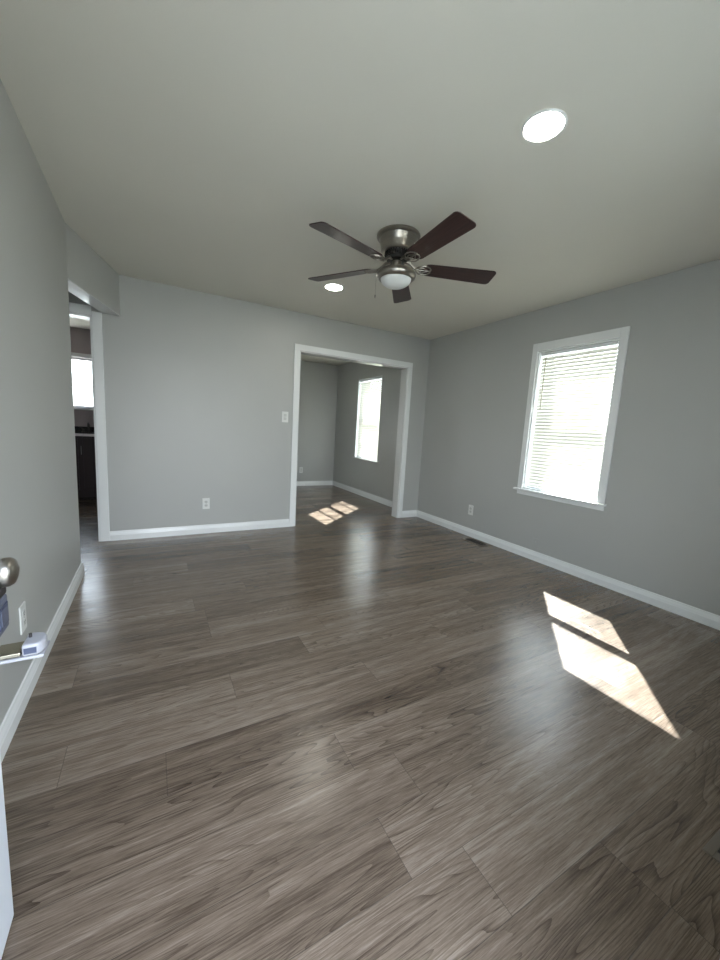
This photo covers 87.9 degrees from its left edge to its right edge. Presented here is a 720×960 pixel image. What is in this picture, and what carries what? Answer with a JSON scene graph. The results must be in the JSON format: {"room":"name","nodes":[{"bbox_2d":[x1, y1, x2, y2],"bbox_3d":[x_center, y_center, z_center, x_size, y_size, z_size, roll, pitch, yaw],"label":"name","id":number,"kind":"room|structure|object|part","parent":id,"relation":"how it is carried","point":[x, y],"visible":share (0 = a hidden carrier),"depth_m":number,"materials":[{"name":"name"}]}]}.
{"room":"empty living room","nodes":[
{"label":"empty living room","id":0,"kind":"room"},
{"bbox_2d":[0,79,80,725],"bbox_3d":[-1.300,-0.264,1.214,0.120,2.440,3.225,-1,9,-29],"label":"wall","id":1,"kind":"structure","parent":0,"point":[39,511],"depth_m":1.73,"materials":[{"name":"paint"}]},
{"bbox_2d":[19,601,26,634],"bbox_3d":[-1.394,0.570,1.547,0.008,0.117,0.072,-1,9,-29],"label":"wall outlet","id":2,"kind":"object","parent":1,"relation":"attached to","point":[22,609],"visible":1,"depth_m":1.53,"materials":[{"name":"plastic"}]},
{"bbox_2d":[0,562,84,762],"bbox_3d":[-1.361,0.896,1.383,0.136,0.092,3.241,-1,9,-29],"label":"baseboard","id":3,"kind":"structure","parent":1,"relation":"attached to","point":[9,725],"depth_m":1.61,"materials":[{"name":"paint"}]},
{"bbox_2d":[65,223,119,314],"bbox_3d":[-2.122,-1.598,2.897,0.129,0.345,0.924,1,8,-13],"label":"wall header","id":4,"kind":"structure","parent":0,"point":[86,268],"depth_m":2.83,"materials":[{"name":"paint"}]},
{"bbox_2d":[68,278,119,315],"bbox_3d":[-2.132,-1.423,2.920,0.129,0.008,0.924,1,8,-13],"label":"door frame","id":5,"kind":"structure","parent":4,"relation":"attached to","point":[73,287],"depth_m":2.92,"materials":[{"name":"paint"}]},
{"bbox_2d":[70,327,337,481],"bbox_3d":[-3.057,-1.074,6.446,5.690,2.440,0.250,-1,9,-29],"label":"wall","id":6,"kind":"structure","parent":0,"point":[318,381],"depth_m":7.47,"materials":[{"name":"paint"}]},
{"bbox_2d":[71,352,93,410],"bbox_3d":[-4.519,-1.472,5.464,1.135,0.830,0.170,-1,9,-29],"label":"window","id":7,"kind":"structure","parent":6,"relation":"in","point":[73,354],"depth_m":5.62,"materials":[{"name":"paint"}]},
{"bbox_3d":[-4.495,-1.469,5.427,1.100,0.825,0.018,-1,9,-29],"label":"casing","id":8,"kind":"part","parent":7,"relation":"part of","materials":[{"name":"paint"}]},
{"bbox_3d":[-4.512,-1.071,5.466,1.135,0.035,0.050,-1,9,-29],"label":"sill","id":9,"kind":"part","parent":7,"relation":"part of","materials":[{"name":"paint"}]},
{"bbox_2d":[75,426,93,431],"bbox_3d":[-4.210,-0.772,5.699,1.040,0.085,0.018,-1,9,-29],"label":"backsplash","id":10,"kind":"structure","parent":6,"relation":"attached to","point":[77,429],"depth_m":5.69,"materials":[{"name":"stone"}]},
{"bbox_2d":[297,481,332,485],"bbox_3d":[-1.835,0.083,7.164,2.864,0.092,0.016,-1,9,-29],"label":"baseboard","id":11,"kind":"structure","parent":6,"relation":"attached to","point":[299,483],"depth_m":7.64,"materials":[{"name":"paint"}]},
{"bbox_2d":[68,275,429,530],"bbox_3d":[-1.638,-0.647,3.890,5.690,2.440,0.125,-1,9,-29],"label":"wall","id":12,"kind":"structure","parent":0,"point":[199,385],"depth_m":3.85,"materials":[{"name":"paint"}]},
{"bbox_2d":[69,302,109,541],"bbox_3d":[-2.788,-0.471,3.273,0.949,2.130,0.147,-1,9,-29],"label":"trim","id":13,"kind":"structure","parent":12,"relation":"attached to","point":[81,311],"depth_m":3.40,"materials":[{"name":"paint"}]},
{"bbox_2d":[202,498,209,508],"bbox_3d":[-1.634,0.251,3.965,0.072,0.117,0.008,-1,9,-29],"label":"wall outlet","id":14,"kind":"object","parent":12,"relation":"attached to","point":[205,501],"visible":1,"depth_m":3.96,"materials":[{"name":"plastic"}]},
{"bbox_2d":[110,510,416,540],"bbox_3d":[-0.796,0.508,4.469,3.662,0.092,0.016,-1,9,-29],"label":"baseboard","id":15,"kind":"structure","parent":12,"relation":"attached to","point":[238,526],"depth_m":3.97,"materials":[{"name":"paint"}]},
{"bbox_2d":[282,411,287,421],"bbox_3d":[-0.850,-0.715,4.239,0.074,0.120,0.008,-1,9,-29],"label":"light switch","id":16,"kind":"object","parent":12,"relation":"attached to","point":[284,414],"visible":1,"depth_m":4.23,"materials":[{"name":"plastic"}]},
{"bbox_2d":[289,343,412,526],"bbox_3d":[-0.107,-0.508,4.763,1.630,2.100,0.161,-1,9,-29],"label":"trim opening","id":17,"kind":"structure","parent":12,"relation":"attached to","point":[406,368],"depth_m":4.70,"materials":[{"name":"paint"}]},
{"bbox_2d":[0,0,719,365],"bbox_3d":[-1.140,-1.835,3.204,5.960,0.150,7.490,-1,9,-29],"label":"ceiling","id":18,"kind":"structure","parent":0,"point":[197,145],"depth_m":1.62,"materials":[{"name":"paint"}]},
{"bbox_2d":[325,283,342,290],"bbox_3d":[-0.233,-1.723,3.342,0.168,0.007,0.168,-1,9,-29],"label":"recessed light","id":19,"kind":"object","parent":18,"relation":"in","point":[331,286],"visible":1,"depth_m":3.33,"materials":[{"name":"plastic"}]},
{"bbox_2d":[308,211,495,302],"bbox_3d":[0.252,-1.372,2.391,1.293,0.392,1.249,-1,9,-29],"label":"ceiling fan","id":20,"kind":"object","parent":18,"relation":"hanging from","point":[399,243],"visible":1,"depth_m":2.33,"materials":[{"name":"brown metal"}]},
{"bbox_3d":[-0.129,-1.435,2.618,0.499,0.035,0.142,7,9,27],"label":"blade","id":21,"kind":"part","parent":20,"relation":"part of","materials":[{"name":"brown wood"}]},
{"bbox_3d":[-0.059,-1.366,2.140,0.499,0.035,0.142,-4,11,-44],"label":"blade","id":22,"kind":"part","parent":20,"relation":"part of","materials":[{"name":"brown wood"}]},
{"bbox_3d":[0.233,-1.292,2.442,0.200,0.070,0.200,-1,9,-29],"label":"lamp shade","id":23,"kind":"part","parent":20,"relation":"part of","materials":[{"name":"white glass"}]},
{"bbox_2d":[385,247,409,257],"bbox_3d":[0.242,-1.452,2.420,0.164,0.035,0.164,-1,9,-29],"label":"motor","id":24,"kind":"object","parent":20,"relation":"attached to","point":[392,252],"depth_m":2.36,"materials":[{"name":"black metal"}]},
{"bbox_3d":[0.309,-1.440,2.835,0.142,0.035,0.499,4,8,9],"label":"blade","id":25,"kind":"part","parent":20,"relation":"part of","materials":[{"name":"brown wood"}]},
{"bbox_3d":[0.422,-1.328,2.061,0.142,0.035,0.499,-1,9,-26],"label":"blade","id":26,"kind":"part","parent":20,"relation":"part of","materials":[{"name":"brown wood"}]},
{"bbox_3d":[0.649,-1.374,2.491,0.499,0.035,0.142,2,8,-9],"label":"blade","id":27,"kind":"part","parent":20,"relation":"part of","materials":[{"name":"brown wood"}]},
{"bbox_2d":[521,108,567,142],"bbox_3d":[0.739,-1.418,1.501,0.168,0.007,0.168,-1,9,-29],"label":"recessed light","id":28,"kind":"object","parent":18,"relation":"in","point":[544,125],"visible":1,"depth_m":1.49,"materials":[{"name":"plastic"}]},
{"bbox_2d":[1,485,719,959],"bbox_3d":[-1.283,0.713,3.551,5.960,0.120,7.490,-1,9,-29],"label":"floor","id":29,"kind":"structure","parent":0,"point":[352,730],"depth_m":1.38,"materials":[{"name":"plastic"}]},
{"bbox_2d":[75,436,96,497],"bbox_3d":[-4.081,-0.213,5.485,1.000,0.880,0.638,-1,9,-29],"label":"base cabinet","id":30,"kind":"object","parent":29,"relation":"on","point":[85,446],"visible":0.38,"depth_m":5.28,"materials":[{"name":"brown wood"}]},
{"bbox_3d":[-4.162,-0.218,5.121,0.487,0.740,0.020,-1,9,-29],"label":"door","id":31,"kind":"part","parent":30,"relation":"part of","materials":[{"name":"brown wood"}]},
{"bbox_2d":[75,426,94,436],"bbox_3d":[-4.059,-0.710,5.429,1.040,0.119,0.648,-1,9,-29],"label":"countertop","id":32,"kind":"structure","parent":30,"relation":"on","point":[78,431],"depth_m":5.64,"materials":[{"name":"stone"}]},
{"bbox_2d":[78,422,93,432],"bbox_3d":[-4.048,-0.782,5.571,0.265,0.157,0.150,-1,9,-29],"label":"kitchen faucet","id":33,"kind":"object","parent":32,"relation":"on","point":[88,424],"visible":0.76,"depth_m":5.58,"materials":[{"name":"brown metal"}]},
{"bbox_2d":[463,538,489,546],"bbox_3d":[1.316,0.702,4.234,0.140,0.006,0.300,-1,9,-29],"label":"floor vent","id":34,"kind":"object","parent":29,"relation":"in","point":[472,540],"visible":1,"depth_m":4.22,"materials":[{"name":"metal"}]},
{"bbox_2d":[702,829,719,862],"bbox_3d":[1.193,1.116,1.134,0.300,0.006,0.140,-1,9,-29],"label":"floor vent","id":35,"kind":"object","parent":29,"relation":"in","point":[712,848],"visible":1,"depth_m":1.12,"materials":[{"name":"beige metal"}]},
{"bbox_2d":[333,259,719,615],"bbox_3d":[1.279,-0.601,4.753,0.250,2.440,7.470,-1,9,-29],"label":"wall","id":36,"kind":"structure","parent":0,"point":[657,531],"depth_m":3.10,"materials":[{"name":"paint"}]},
{"bbox_2d":[332,481,391,506],"bbox_3d":[0.081,0.257,6.678,0.016,0.092,2.747,-1,9,-29],"label":"baseboard","id":37,"kind":"structure","parent":36,"relation":"attached to","point":[345,487],"depth_m":6.67,"materials":[{"name":"paint"}]},
{"bbox_2d":[352,376,381,463],"bbox_3d":[0.237,-1.055,6.595,0.280,1.443,0.960,-1,9,-29],"label":"window","id":38,"kind":"structure","parent":36,"relation":"in","point":[359,382],"depth_m":6.85,"materials":[{"name":"paint"}]},
{"bbox_3d":[0.088,-0.353,6.630,0.030,0.028,0.960,-1,9,-29],"label":"sill","id":39,"kind":"part","parent":38,"relation":"part of","materials":[{"name":"paint"}]},
{"bbox_2d":[356,377,381,459],"bbox_3d":[0.159,-1.073,6.587,0.028,1.388,0.753,-1,9,-29],"label":"window blind","id":40,"kind":"object","parent":38,"relation":"attached to","point":[368,428],"visible":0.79,"depth_m":6.58,"materials":[{"name":"plastic"}]},
{"bbox_2d":[468,505,473,514],"bbox_3d":[1.318,0.357,4.447,0.008,0.117,0.072,-1,9,-29],"label":"wall outlet","id":41,"kind":"object","parent":36,"relation":"attached to","point":[470,510],"visible":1,"depth_m":4.45,"materials":[{"name":"plastic"}]},
{"bbox_2d":[416,510,719,629],"bbox_3d":[1.790,0.771,3.597,0.016,0.092,4.083,-1,9,-29],"label":"baseboard","id":42,"kind":"structure","parent":36,"relation":"attached to","point":[704,617],"depth_m":3.19,"materials":[{"name":"paint"}]},
{"bbox_2d":[513,326,630,510],"bbox_3d":[1.968,-0.539,3.459,0.295,1.485,0.903,-1,9,-29],"label":"window","id":43,"kind":"structure","parent":36,"relation":"in","point":[622,334],"depth_m":3.30,"materials":[{"name":"paint"}]},
{"bbox_3d":[1.820,0.147,3.492,0.045,0.022,0.903,-1,9,-29],"label":"sill","id":44,"kind":"part","parent":43,"relation":"part of","materials":[{"name":"paint"}]},
{"bbox_2d":[527,341,618,499],"bbox_3d":[1.904,-0.530,3.425,0.044,1.318,0.688,-1,9,-29],"label":"window blind","id":45,"kind":"object","parent":43,"relation":"attached to","point":[569,435],"visible":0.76,"depth_m":3.39,"materials":[{"name":"plastic"}]},
{"bbox_3d":[1.875,0.115,3.517,0.022,0.014,0.688,-1,9,-29],"label":"rail","id":46,"kind":"part","parent":45,"relation":"part of","materials":[{"name":"plastic"}]},
{"bbox_3d":[1.911,-0.525,3.430,0.026,1.295,0.449,-1,9,-29],"label":"ladder cord","id":47,"kind":"part","parent":45,"relation":"part of","materials":[{"name":"fabric"}]},
{"bbox_3d":[2.070,-0.866,3.455,0.030,0.646,0.714,-1,9,-29],"label":"sash","id":48,"kind":"part","parent":43,"relation":"part of","materials":[{"name":"plastic"}]},
{"bbox_3d":[0.412,-0.030,0.195,5.690,2.440,0.250,-1,9,-29],"label":"wall","id":49,"kind":"structure","parent":0,"visible":0},
{"bbox_2d":[0,557,19,959],"bbox_3d":[-0.535,0.096,0.359,0.112,2.018,0.916,-1,9,-29],"label":"door","id":50,"kind":"structure","parent":49,"relation":"in","point":[9,566],"depth_m":0.82,"materials":[{"name":"paint"}]},
{"bbox_3d":[-0.712,0.182,0.728,0.069,0.066,0.066,-1,9,-29],"label":"knob","id":51,"kind":"part","parent":50,"relation":"part of","materials":[{"name":"silver metal"}]},
{"bbox_2d":[0,587,49,664],"bbox_3d":[-0.697,0.259,0.749,0.101,0.196,0.068,-1,9,-29],"label":"lockbox","id":52,"kind":"object","parent":50,"relation":"hanging from","point":[36,644],"visible":0.99,"depth_m":0.75,"materials":[{"name":"white plastic"}]},
{"bbox_3d":[-0.709,0.271,0.744,0.002,0.043,0.048,-1,9,-29],"label":"panel","id":53,"kind":"part","parent":52,"relation":"part of","materials":[{"name":"blue plastic"}]},
{"bbox_3d":[-0.707,0.345,0.755,0.042,0.009,0.049,-1,9,-29],"label":"key plate","id":54,"kind":"part","parent":52,"relation":"part of","materials":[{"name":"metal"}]},
{"bbox_2d":[0,640,49,664],"bbox_3d":[-0.700,0.333,0.757,0.101,0.048,0.056,-1,9,-29],"label":"tray","id":55,"kind":"object","parent":52,"relation":"on","point":[27,649],"depth_m":0.75,"materials":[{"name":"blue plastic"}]}
]}

